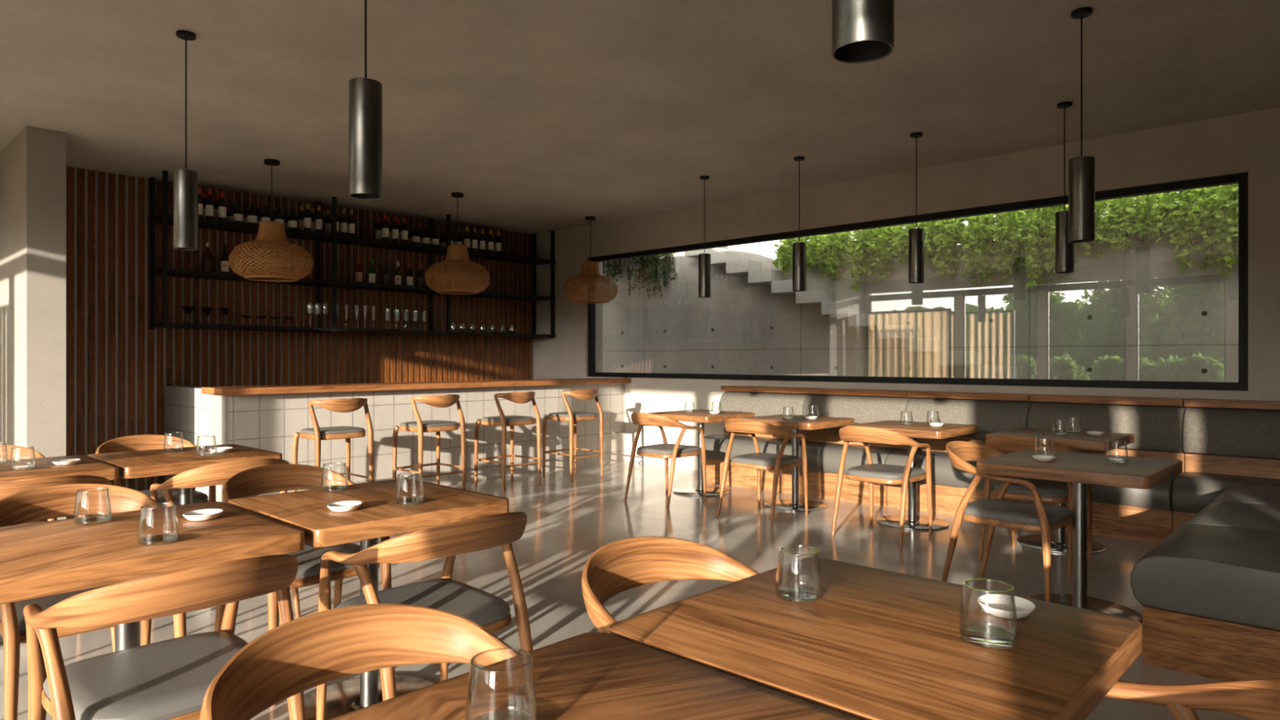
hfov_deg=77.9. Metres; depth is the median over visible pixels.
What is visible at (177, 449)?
drinking glass
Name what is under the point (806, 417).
dish
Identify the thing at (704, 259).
pendant lamp
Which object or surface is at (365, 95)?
pendant lamp
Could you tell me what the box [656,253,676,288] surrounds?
vine
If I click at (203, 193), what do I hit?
bottle
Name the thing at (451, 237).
bottle
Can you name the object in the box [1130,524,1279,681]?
bench
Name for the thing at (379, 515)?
dining table
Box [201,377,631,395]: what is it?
countertop
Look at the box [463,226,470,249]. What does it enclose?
bottle
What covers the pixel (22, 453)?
wooden armchair
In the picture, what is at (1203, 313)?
tie holes
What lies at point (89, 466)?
dining table
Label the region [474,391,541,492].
bar stool
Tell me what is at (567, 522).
floor
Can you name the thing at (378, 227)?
bottle
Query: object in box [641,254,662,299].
vine
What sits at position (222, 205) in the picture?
bottle
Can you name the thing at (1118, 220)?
vine
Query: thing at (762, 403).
cushion
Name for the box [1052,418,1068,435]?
drinking glass
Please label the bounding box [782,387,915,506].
bench
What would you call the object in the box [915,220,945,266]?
vine
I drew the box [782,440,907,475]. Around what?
seat cushion
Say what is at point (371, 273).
bottle
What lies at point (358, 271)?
bottle
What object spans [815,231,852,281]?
vine
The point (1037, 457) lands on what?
dish
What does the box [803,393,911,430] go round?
cushion
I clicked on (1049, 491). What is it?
wooden armchair
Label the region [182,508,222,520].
dish
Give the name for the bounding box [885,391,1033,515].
bench
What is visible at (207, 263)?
bottle
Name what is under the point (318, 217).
bottle
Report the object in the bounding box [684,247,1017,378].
concrete staircase
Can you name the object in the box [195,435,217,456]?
drinking glass
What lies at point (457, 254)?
pendant
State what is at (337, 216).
bottle
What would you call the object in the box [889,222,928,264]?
vine
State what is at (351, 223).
bottle
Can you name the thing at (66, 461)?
dish
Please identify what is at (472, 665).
drinking glass
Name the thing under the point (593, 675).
dining table
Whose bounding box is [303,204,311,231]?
bottle
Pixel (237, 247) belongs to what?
bottle
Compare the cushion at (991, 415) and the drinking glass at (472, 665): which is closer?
the drinking glass at (472, 665)
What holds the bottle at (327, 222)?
on the bar shelf
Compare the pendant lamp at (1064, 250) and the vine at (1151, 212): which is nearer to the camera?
the pendant lamp at (1064, 250)
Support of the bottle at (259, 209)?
on the bar shelf
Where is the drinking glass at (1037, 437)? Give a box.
[1034,436,1055,456]
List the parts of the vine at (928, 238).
stem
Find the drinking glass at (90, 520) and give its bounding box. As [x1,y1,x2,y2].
[73,487,111,524]
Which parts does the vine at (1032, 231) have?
stem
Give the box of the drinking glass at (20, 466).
[8,446,35,470]
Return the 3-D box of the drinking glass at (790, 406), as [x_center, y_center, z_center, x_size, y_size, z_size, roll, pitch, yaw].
[1.254,0.453,6.701,0.098,0.101,0.098,0,0,-9]
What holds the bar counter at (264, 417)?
on the floor
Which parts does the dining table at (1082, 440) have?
plate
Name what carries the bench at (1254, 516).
on the floor
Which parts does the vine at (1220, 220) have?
stem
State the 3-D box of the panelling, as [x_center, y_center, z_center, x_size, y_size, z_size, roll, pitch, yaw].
[-3.410,-0.243,8.957,0.015,2.975,5.538,0,0,43]
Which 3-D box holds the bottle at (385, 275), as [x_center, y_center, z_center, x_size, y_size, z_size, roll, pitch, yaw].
[-2.901,-0.986,9.047,0.079,0.294,0.079,0,0,43]
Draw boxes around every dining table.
[0,454,119,646]
[0,501,304,651]
[87,444,282,505]
[227,478,509,719]
[328,631,861,719]
[608,557,1142,719]
[649,409,754,496]
[737,414,854,511]
[846,420,977,530]
[976,448,1182,623]
[985,427,1134,554]
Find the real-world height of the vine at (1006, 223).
1.050 m
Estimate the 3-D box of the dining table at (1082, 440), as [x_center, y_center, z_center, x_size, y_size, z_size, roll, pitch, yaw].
[2.843,0.879,5.359,0.735,0.750,0.735,0,0,43]
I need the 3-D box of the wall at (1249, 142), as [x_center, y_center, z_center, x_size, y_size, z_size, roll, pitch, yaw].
[2.955,-0.240,7.003,12.546,2.989,0.300,0,0,43]
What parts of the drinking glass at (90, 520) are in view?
glass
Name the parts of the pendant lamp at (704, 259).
lamp shade, cord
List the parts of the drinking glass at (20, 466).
glass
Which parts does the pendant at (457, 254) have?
lamp shade, cord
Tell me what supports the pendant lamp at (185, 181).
hanging from the ceiling
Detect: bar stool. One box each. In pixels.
[292,397,373,491]
[392,394,466,489]
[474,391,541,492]
[542,389,603,481]
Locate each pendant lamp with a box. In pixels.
[173,30,198,250]
[348,0,382,199]
[698,175,711,297]
[792,155,805,291]
[831,0,893,63]
[908,132,924,283]
[1054,101,1074,273]
[1068,7,1094,243]
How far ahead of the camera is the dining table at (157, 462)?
4.08 m
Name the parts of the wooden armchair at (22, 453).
backrest, seat frame, leg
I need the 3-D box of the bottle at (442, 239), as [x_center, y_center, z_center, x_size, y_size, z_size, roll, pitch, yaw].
[-2.425,-1.452,9.739,0.095,0.226,0.095,0,0,43]
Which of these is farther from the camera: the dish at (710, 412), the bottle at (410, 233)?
the bottle at (410, 233)
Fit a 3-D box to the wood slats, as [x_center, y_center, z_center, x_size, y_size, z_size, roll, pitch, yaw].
[-4.934,-0.240,7.581,0.300,2.989,9.715,0,0,43]
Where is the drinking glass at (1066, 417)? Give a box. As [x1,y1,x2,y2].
[1065,417,1080,432]
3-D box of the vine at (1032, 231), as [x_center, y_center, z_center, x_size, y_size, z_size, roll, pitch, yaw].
[4.120,-1.266,8.273,0.461,1.097,0.680,0,0,43]
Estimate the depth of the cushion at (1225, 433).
5.41 m
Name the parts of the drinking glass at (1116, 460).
glass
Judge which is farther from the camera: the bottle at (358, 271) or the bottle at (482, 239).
the bottle at (482, 239)
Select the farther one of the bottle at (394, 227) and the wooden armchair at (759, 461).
the bottle at (394, 227)
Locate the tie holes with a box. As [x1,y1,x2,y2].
[621,311,1207,373]
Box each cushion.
[695,434,801,462]
[718,391,811,422]
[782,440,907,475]
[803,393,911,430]
[885,449,1001,491]
[905,397,1033,439]
[1015,471,1183,510]
[1027,401,1186,453]
[1130,524,1279,631]
[1172,471,1279,513]
[1182,406,1279,459]
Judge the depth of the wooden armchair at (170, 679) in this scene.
1.84 m
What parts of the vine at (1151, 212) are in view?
stem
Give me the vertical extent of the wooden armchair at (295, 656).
0.799 m
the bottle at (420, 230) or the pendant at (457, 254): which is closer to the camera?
the pendant at (457, 254)
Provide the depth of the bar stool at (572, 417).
8.35 m
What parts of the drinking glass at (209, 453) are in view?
glass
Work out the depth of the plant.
7.82 m
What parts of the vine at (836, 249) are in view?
stem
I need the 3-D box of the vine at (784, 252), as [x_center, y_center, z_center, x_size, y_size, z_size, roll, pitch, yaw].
[2.054,-1.467,10.289,0.634,0.749,0.619,0,0,43]
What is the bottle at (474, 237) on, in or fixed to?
on the bar shelf
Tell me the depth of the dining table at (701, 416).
7.41 m
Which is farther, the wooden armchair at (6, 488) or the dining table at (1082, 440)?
the dining table at (1082, 440)
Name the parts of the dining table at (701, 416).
plate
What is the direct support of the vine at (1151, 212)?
hanging from the wall at (1147, 323)
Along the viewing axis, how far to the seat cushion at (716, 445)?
7.91 m
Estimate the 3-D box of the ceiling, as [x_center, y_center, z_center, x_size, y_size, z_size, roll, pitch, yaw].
[-0.278,-1.780,3.374,12.846,0.090,10.015,0,0,43]
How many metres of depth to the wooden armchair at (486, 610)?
2.45 m
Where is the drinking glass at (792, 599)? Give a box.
[775,545,822,603]
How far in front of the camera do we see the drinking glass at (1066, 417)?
5.48 m
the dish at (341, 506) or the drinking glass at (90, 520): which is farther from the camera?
the dish at (341, 506)
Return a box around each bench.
[695,385,811,492]
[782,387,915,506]
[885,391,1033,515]
[1015,394,1186,543]
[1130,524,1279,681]
[1172,398,1279,532]
[1177,501,1279,533]
[1205,484,1279,506]
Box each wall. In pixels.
[533,106,1279,470]
[602,218,1238,382]
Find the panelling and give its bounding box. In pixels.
[66,167,531,490]
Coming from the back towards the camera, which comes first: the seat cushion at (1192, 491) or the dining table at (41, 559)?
the seat cushion at (1192, 491)
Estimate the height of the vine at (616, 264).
0.906 m
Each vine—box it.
[602,260,613,279]
[606,258,624,281]
[626,256,645,300]
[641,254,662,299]
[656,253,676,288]
[771,237,809,275]
[791,234,831,272]
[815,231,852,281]
[844,228,876,292]
[862,225,902,281]
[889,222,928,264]
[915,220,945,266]
[928,217,972,280]
[960,213,999,289]
[984,209,1027,284]
[1008,206,1051,290]
[1040,204,1078,283]
[1096,195,1147,259]
[1128,191,1176,244]
[1155,188,1210,274]
[1191,184,1238,277]
[1227,183,1238,242]
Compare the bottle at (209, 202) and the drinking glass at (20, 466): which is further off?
the bottle at (209, 202)
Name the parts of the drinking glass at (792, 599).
glass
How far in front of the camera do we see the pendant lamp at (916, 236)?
6.04 m
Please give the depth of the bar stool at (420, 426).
7.09 m
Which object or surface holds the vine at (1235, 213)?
hanging from the wall at (1147, 323)
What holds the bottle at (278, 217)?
on the bar shelf
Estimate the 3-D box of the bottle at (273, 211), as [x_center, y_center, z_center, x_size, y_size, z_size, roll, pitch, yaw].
[-3.828,-1.452,8.258,0.095,0.226,0.095,0,0,43]
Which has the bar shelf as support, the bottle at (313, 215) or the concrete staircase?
the bottle at (313, 215)
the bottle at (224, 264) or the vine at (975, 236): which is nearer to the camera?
the bottle at (224, 264)
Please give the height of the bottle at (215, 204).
0.302 m
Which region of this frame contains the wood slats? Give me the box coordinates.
[66,166,533,490]
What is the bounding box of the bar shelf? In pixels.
[148,170,555,338]
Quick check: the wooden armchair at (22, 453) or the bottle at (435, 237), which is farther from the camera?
the bottle at (435, 237)
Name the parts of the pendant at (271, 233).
lamp shade, cord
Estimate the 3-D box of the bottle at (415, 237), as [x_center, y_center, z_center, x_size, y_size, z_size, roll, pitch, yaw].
[-2.624,-1.452,9.273,0.095,0.226,0.095,0,0,43]
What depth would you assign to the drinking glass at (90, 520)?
2.45 m
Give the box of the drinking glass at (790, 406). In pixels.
[782,406,794,419]
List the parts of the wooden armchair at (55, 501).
leg, seat, seat frame, backrest, leg, leg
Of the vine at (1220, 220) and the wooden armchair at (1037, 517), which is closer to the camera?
the wooden armchair at (1037, 517)
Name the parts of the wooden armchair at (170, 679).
leg, leg, seat frame, seat, backrest, leg, leg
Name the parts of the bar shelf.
post, post, post, post, post, post, post, post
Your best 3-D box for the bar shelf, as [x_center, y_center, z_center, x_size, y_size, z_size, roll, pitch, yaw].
[-2.906,-1.012,9.103,0.428,1.442,4.704,0,0,43]
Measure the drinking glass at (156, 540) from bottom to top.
0.101 m
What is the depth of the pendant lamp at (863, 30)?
1.48 m
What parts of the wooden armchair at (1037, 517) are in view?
leg, backrest, leg, seat frame, seat, leg, leg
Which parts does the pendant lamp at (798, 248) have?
lamp shade, cord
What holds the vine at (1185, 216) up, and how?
hanging from the wall at (1147, 323)
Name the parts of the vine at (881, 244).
stem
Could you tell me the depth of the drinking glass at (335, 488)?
3.04 m
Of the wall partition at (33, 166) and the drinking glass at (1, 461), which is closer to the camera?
the drinking glass at (1, 461)
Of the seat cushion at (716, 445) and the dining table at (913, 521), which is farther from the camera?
the seat cushion at (716, 445)
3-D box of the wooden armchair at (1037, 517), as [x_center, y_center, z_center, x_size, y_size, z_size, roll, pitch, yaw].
[1.956,0.857,4.224,0.569,0.799,0.602,0,0,-44]
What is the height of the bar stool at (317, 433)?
0.943 m
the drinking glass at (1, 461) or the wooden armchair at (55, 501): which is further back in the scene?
the drinking glass at (1, 461)
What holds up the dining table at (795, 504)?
on the floor
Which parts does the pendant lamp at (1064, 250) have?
lamp shade, cord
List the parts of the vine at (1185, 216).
stem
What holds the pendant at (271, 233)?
hanging from the ceiling
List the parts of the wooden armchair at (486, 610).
leg, leg, seat, backrest, leg, seat frame, leg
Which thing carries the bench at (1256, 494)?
on the floor
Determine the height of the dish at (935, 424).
0.022 m
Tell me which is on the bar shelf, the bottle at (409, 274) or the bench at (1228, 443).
the bottle at (409, 274)
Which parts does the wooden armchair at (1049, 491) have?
leg, leg, seat, seat frame, backrest, leg, leg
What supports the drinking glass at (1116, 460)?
on the dining table at (1082, 469)
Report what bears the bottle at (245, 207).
on the bar shelf
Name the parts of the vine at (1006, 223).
stem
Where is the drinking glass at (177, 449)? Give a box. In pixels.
[163,431,183,452]
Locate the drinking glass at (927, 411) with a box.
[926,410,939,424]
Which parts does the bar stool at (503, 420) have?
leg, leg, seat, seat frame, leg, backrest, leg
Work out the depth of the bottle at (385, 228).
8.97 m
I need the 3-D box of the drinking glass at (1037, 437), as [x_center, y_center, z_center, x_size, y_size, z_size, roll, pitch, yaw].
[2.082,0.453,4.073,0.098,0.101,0.098,0,0,-25]
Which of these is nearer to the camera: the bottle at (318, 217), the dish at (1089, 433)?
the dish at (1089, 433)
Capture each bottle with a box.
[198,187,203,217]
[200,242,213,271]
[202,192,205,218]
[205,189,213,219]
[213,194,218,220]
[217,191,226,221]
[220,244,229,272]
[226,204,234,222]
[233,201,244,222]
[235,247,244,273]
[243,205,247,223]
[247,203,257,224]
[257,207,261,224]
[260,204,271,222]
[270,208,275,222]
[274,207,284,223]
[284,211,288,228]
[287,208,297,229]
[297,205,304,230]
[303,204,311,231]
[311,207,315,231]
[315,205,322,232]
[324,209,331,233]
[336,208,339,234]
[340,208,347,235]
[347,209,355,236]
[355,257,362,283]
[368,258,375,284]
[375,217,382,239]
[382,214,389,240]
[382,260,389,284]
[386,217,391,240]
[391,216,398,241]
[394,261,401,285]
[396,219,401,241]
[401,217,408,242]
[406,262,413,286]
[408,227,412,243]
[411,226,420,244]
[417,263,423,287]
[418,229,422,244]
[422,226,430,244]
[431,228,439,246]
[439,231,445,247]
[445,231,453,247]
[453,231,462,244]
[457,228,462,244]
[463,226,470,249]
[471,227,477,250]
[479,228,485,252]
[487,230,493,253]
[495,231,501,253]
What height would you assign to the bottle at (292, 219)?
0.226 m
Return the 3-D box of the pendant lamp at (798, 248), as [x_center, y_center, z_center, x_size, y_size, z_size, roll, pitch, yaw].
[1.367,-1.161,6.797,0.115,1.145,0.115,0,0,43]
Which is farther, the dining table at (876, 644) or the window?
the window
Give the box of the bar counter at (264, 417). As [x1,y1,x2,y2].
[164,377,631,502]
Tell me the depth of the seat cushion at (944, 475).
6.41 m
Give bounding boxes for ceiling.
[0,0,1279,234]
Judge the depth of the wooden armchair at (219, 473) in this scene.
3.59 m
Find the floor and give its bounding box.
[0,461,1252,719]
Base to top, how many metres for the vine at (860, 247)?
1.018 m
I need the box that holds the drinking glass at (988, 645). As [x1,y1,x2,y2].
[959,578,1018,649]
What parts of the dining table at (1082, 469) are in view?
plate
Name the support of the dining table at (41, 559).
on the floor
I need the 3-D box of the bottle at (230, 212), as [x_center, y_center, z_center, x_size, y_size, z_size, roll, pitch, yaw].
[-4.107,-1.452,7.964,0.095,0.226,0.095,0,0,43]
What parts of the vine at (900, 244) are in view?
stem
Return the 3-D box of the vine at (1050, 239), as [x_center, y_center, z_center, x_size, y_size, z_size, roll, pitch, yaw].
[4.319,-1.306,8.099,0.470,1.037,0.670,0,0,43]
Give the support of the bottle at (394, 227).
on the bar shelf
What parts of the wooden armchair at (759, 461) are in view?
leg, leg, backrest, seat, seat frame, leg, leg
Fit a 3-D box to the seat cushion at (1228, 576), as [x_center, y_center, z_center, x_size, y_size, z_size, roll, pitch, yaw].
[2.571,0.905,3.392,0.646,0.229,0.853,0,0,43]
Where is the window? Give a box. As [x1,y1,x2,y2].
[587,172,1248,391]
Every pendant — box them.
[228,158,313,281]
[424,192,490,294]
[563,216,617,303]
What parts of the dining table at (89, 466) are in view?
plate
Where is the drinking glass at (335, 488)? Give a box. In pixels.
[320,462,347,492]
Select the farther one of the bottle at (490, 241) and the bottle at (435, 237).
the bottle at (490, 241)
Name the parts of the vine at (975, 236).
stem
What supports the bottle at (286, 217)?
on the bar shelf
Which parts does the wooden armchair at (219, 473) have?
leg, leg, backrest, leg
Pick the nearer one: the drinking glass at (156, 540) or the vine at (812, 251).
the drinking glass at (156, 540)
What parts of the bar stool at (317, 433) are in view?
leg, leg, seat, seat frame, backrest, leg, leg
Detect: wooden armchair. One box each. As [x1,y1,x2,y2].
[0,444,57,524]
[0,475,115,652]
[0,483,186,719]
[23,554,306,719]
[93,434,216,515]
[150,457,300,617]
[199,603,519,719]
[213,463,391,706]
[316,511,533,719]
[582,536,759,633]
[623,412,706,507]
[716,418,808,525]
[831,426,932,547]
[941,440,1072,602]
[977,435,1092,576]
[1105,678,1279,719]
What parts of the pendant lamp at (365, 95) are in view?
lamp shade, cord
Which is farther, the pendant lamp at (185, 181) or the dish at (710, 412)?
the dish at (710, 412)
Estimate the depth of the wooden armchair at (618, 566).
2.02 m
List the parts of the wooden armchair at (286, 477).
leg, leg, backrest, seat, seat frame, leg, leg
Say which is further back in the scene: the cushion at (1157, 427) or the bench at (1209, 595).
the cushion at (1157, 427)
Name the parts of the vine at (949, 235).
stem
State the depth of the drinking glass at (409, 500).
2.77 m
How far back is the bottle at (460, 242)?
9.66 m
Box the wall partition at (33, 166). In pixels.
[0,125,66,519]
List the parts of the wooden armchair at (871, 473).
leg, leg, backrest, seat, seat frame, leg, leg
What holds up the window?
in the wall at (1249, 142)
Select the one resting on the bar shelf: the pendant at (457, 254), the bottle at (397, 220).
the bottle at (397, 220)
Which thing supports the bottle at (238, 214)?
on the bar shelf
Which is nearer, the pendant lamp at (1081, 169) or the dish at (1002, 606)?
the dish at (1002, 606)
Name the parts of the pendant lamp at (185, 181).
lamp shade, cord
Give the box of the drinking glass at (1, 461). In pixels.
[0,442,8,465]
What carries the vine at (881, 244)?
hanging from the wall at (1147, 323)
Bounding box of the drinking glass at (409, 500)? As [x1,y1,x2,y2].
[395,472,423,505]
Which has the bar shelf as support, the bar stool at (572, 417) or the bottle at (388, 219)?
the bottle at (388, 219)
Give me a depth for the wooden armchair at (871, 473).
5.52 m
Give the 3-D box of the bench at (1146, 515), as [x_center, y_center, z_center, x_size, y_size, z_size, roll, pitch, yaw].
[3.412,0.768,5.903,1.023,0.972,0.654,0,0,43]
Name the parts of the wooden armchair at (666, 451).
leg, leg, backrest, seat, seat frame, leg, leg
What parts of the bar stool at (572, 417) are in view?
leg, leg, seat, seat frame, leg, backrest, leg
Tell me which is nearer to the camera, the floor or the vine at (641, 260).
the floor
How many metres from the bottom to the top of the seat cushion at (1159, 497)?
0.229 m
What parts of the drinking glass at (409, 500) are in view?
glass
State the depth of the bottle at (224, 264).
7.77 m
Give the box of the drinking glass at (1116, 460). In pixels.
[1105,440,1128,463]
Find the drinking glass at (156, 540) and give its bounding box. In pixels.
[137,502,178,545]
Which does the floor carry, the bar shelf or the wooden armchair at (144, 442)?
the wooden armchair at (144, 442)
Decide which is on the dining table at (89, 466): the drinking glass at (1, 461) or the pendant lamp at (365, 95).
the drinking glass at (1, 461)
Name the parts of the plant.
stem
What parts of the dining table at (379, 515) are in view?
plate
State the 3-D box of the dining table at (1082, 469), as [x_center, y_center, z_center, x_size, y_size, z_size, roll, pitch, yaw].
[2.187,0.879,3.938,0.735,0.750,0.784,0,0,43]
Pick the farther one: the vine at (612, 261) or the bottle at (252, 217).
the vine at (612, 261)
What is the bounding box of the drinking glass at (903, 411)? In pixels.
[899,411,913,425]
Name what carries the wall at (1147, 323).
on the ground
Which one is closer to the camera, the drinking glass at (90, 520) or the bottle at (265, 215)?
the drinking glass at (90, 520)
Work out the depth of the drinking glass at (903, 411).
6.11 m
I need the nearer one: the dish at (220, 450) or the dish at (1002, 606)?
the dish at (1002, 606)
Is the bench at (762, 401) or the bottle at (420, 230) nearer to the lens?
the bench at (762, 401)
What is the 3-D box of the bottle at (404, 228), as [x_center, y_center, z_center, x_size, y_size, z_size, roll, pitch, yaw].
[-2.724,-1.490,9.168,0.075,0.302,0.075,0,0,43]
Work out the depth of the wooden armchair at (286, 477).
3.28 m
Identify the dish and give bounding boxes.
[51,458,80,465]
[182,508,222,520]
[209,447,232,453]
[327,500,362,511]
[709,411,719,413]
[804,416,817,419]
[928,422,943,426]
[977,594,1035,618]
[1031,454,1055,461]
[1086,431,1104,435]
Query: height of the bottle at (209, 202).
0.302 m
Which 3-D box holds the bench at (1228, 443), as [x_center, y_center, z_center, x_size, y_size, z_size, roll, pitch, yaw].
[4.159,0.768,5.194,1.023,0.972,0.654,0,0,43]
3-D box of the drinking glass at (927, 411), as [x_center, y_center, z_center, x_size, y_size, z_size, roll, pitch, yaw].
[2.292,0.453,6.198,0.098,0.101,0.098,0,0,26]
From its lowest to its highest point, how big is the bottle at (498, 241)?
0.302 m
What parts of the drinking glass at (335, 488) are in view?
glass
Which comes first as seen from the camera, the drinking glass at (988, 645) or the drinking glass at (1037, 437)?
the drinking glass at (988, 645)
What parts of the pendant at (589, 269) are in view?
lamp shade, cord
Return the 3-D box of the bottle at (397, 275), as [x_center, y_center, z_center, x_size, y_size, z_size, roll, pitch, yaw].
[-2.798,-0.986,9.155,0.080,0.294,0.079,0,0,43]
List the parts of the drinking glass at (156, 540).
glass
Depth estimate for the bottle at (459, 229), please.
9.90 m
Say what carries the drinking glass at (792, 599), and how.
on the dining table at (876, 644)
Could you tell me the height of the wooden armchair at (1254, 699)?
0.799 m
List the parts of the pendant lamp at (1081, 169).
lamp shade, cord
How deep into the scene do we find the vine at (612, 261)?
12.62 m
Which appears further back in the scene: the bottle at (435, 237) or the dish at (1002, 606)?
the bottle at (435, 237)
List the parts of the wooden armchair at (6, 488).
backrest, leg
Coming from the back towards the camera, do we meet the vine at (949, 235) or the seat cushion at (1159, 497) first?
the vine at (949, 235)
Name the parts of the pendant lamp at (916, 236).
lamp shade, cord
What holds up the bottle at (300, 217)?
on the bar shelf
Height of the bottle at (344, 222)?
0.302 m
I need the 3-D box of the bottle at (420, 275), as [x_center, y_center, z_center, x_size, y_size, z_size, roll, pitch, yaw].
[-2.599,-0.986,9.366,0.079,0.294,0.079,0,0,43]
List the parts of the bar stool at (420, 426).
leg, leg, seat, seat frame, backrest, leg, leg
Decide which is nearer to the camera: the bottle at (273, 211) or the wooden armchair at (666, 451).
the wooden armchair at (666, 451)
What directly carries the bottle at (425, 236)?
on the bar shelf
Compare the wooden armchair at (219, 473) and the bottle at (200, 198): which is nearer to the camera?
the wooden armchair at (219, 473)
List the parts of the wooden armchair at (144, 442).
leg, backrest, seat, leg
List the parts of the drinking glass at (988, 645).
glass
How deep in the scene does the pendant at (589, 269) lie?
9.52 m
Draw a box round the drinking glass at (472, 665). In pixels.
[464,647,537,719]

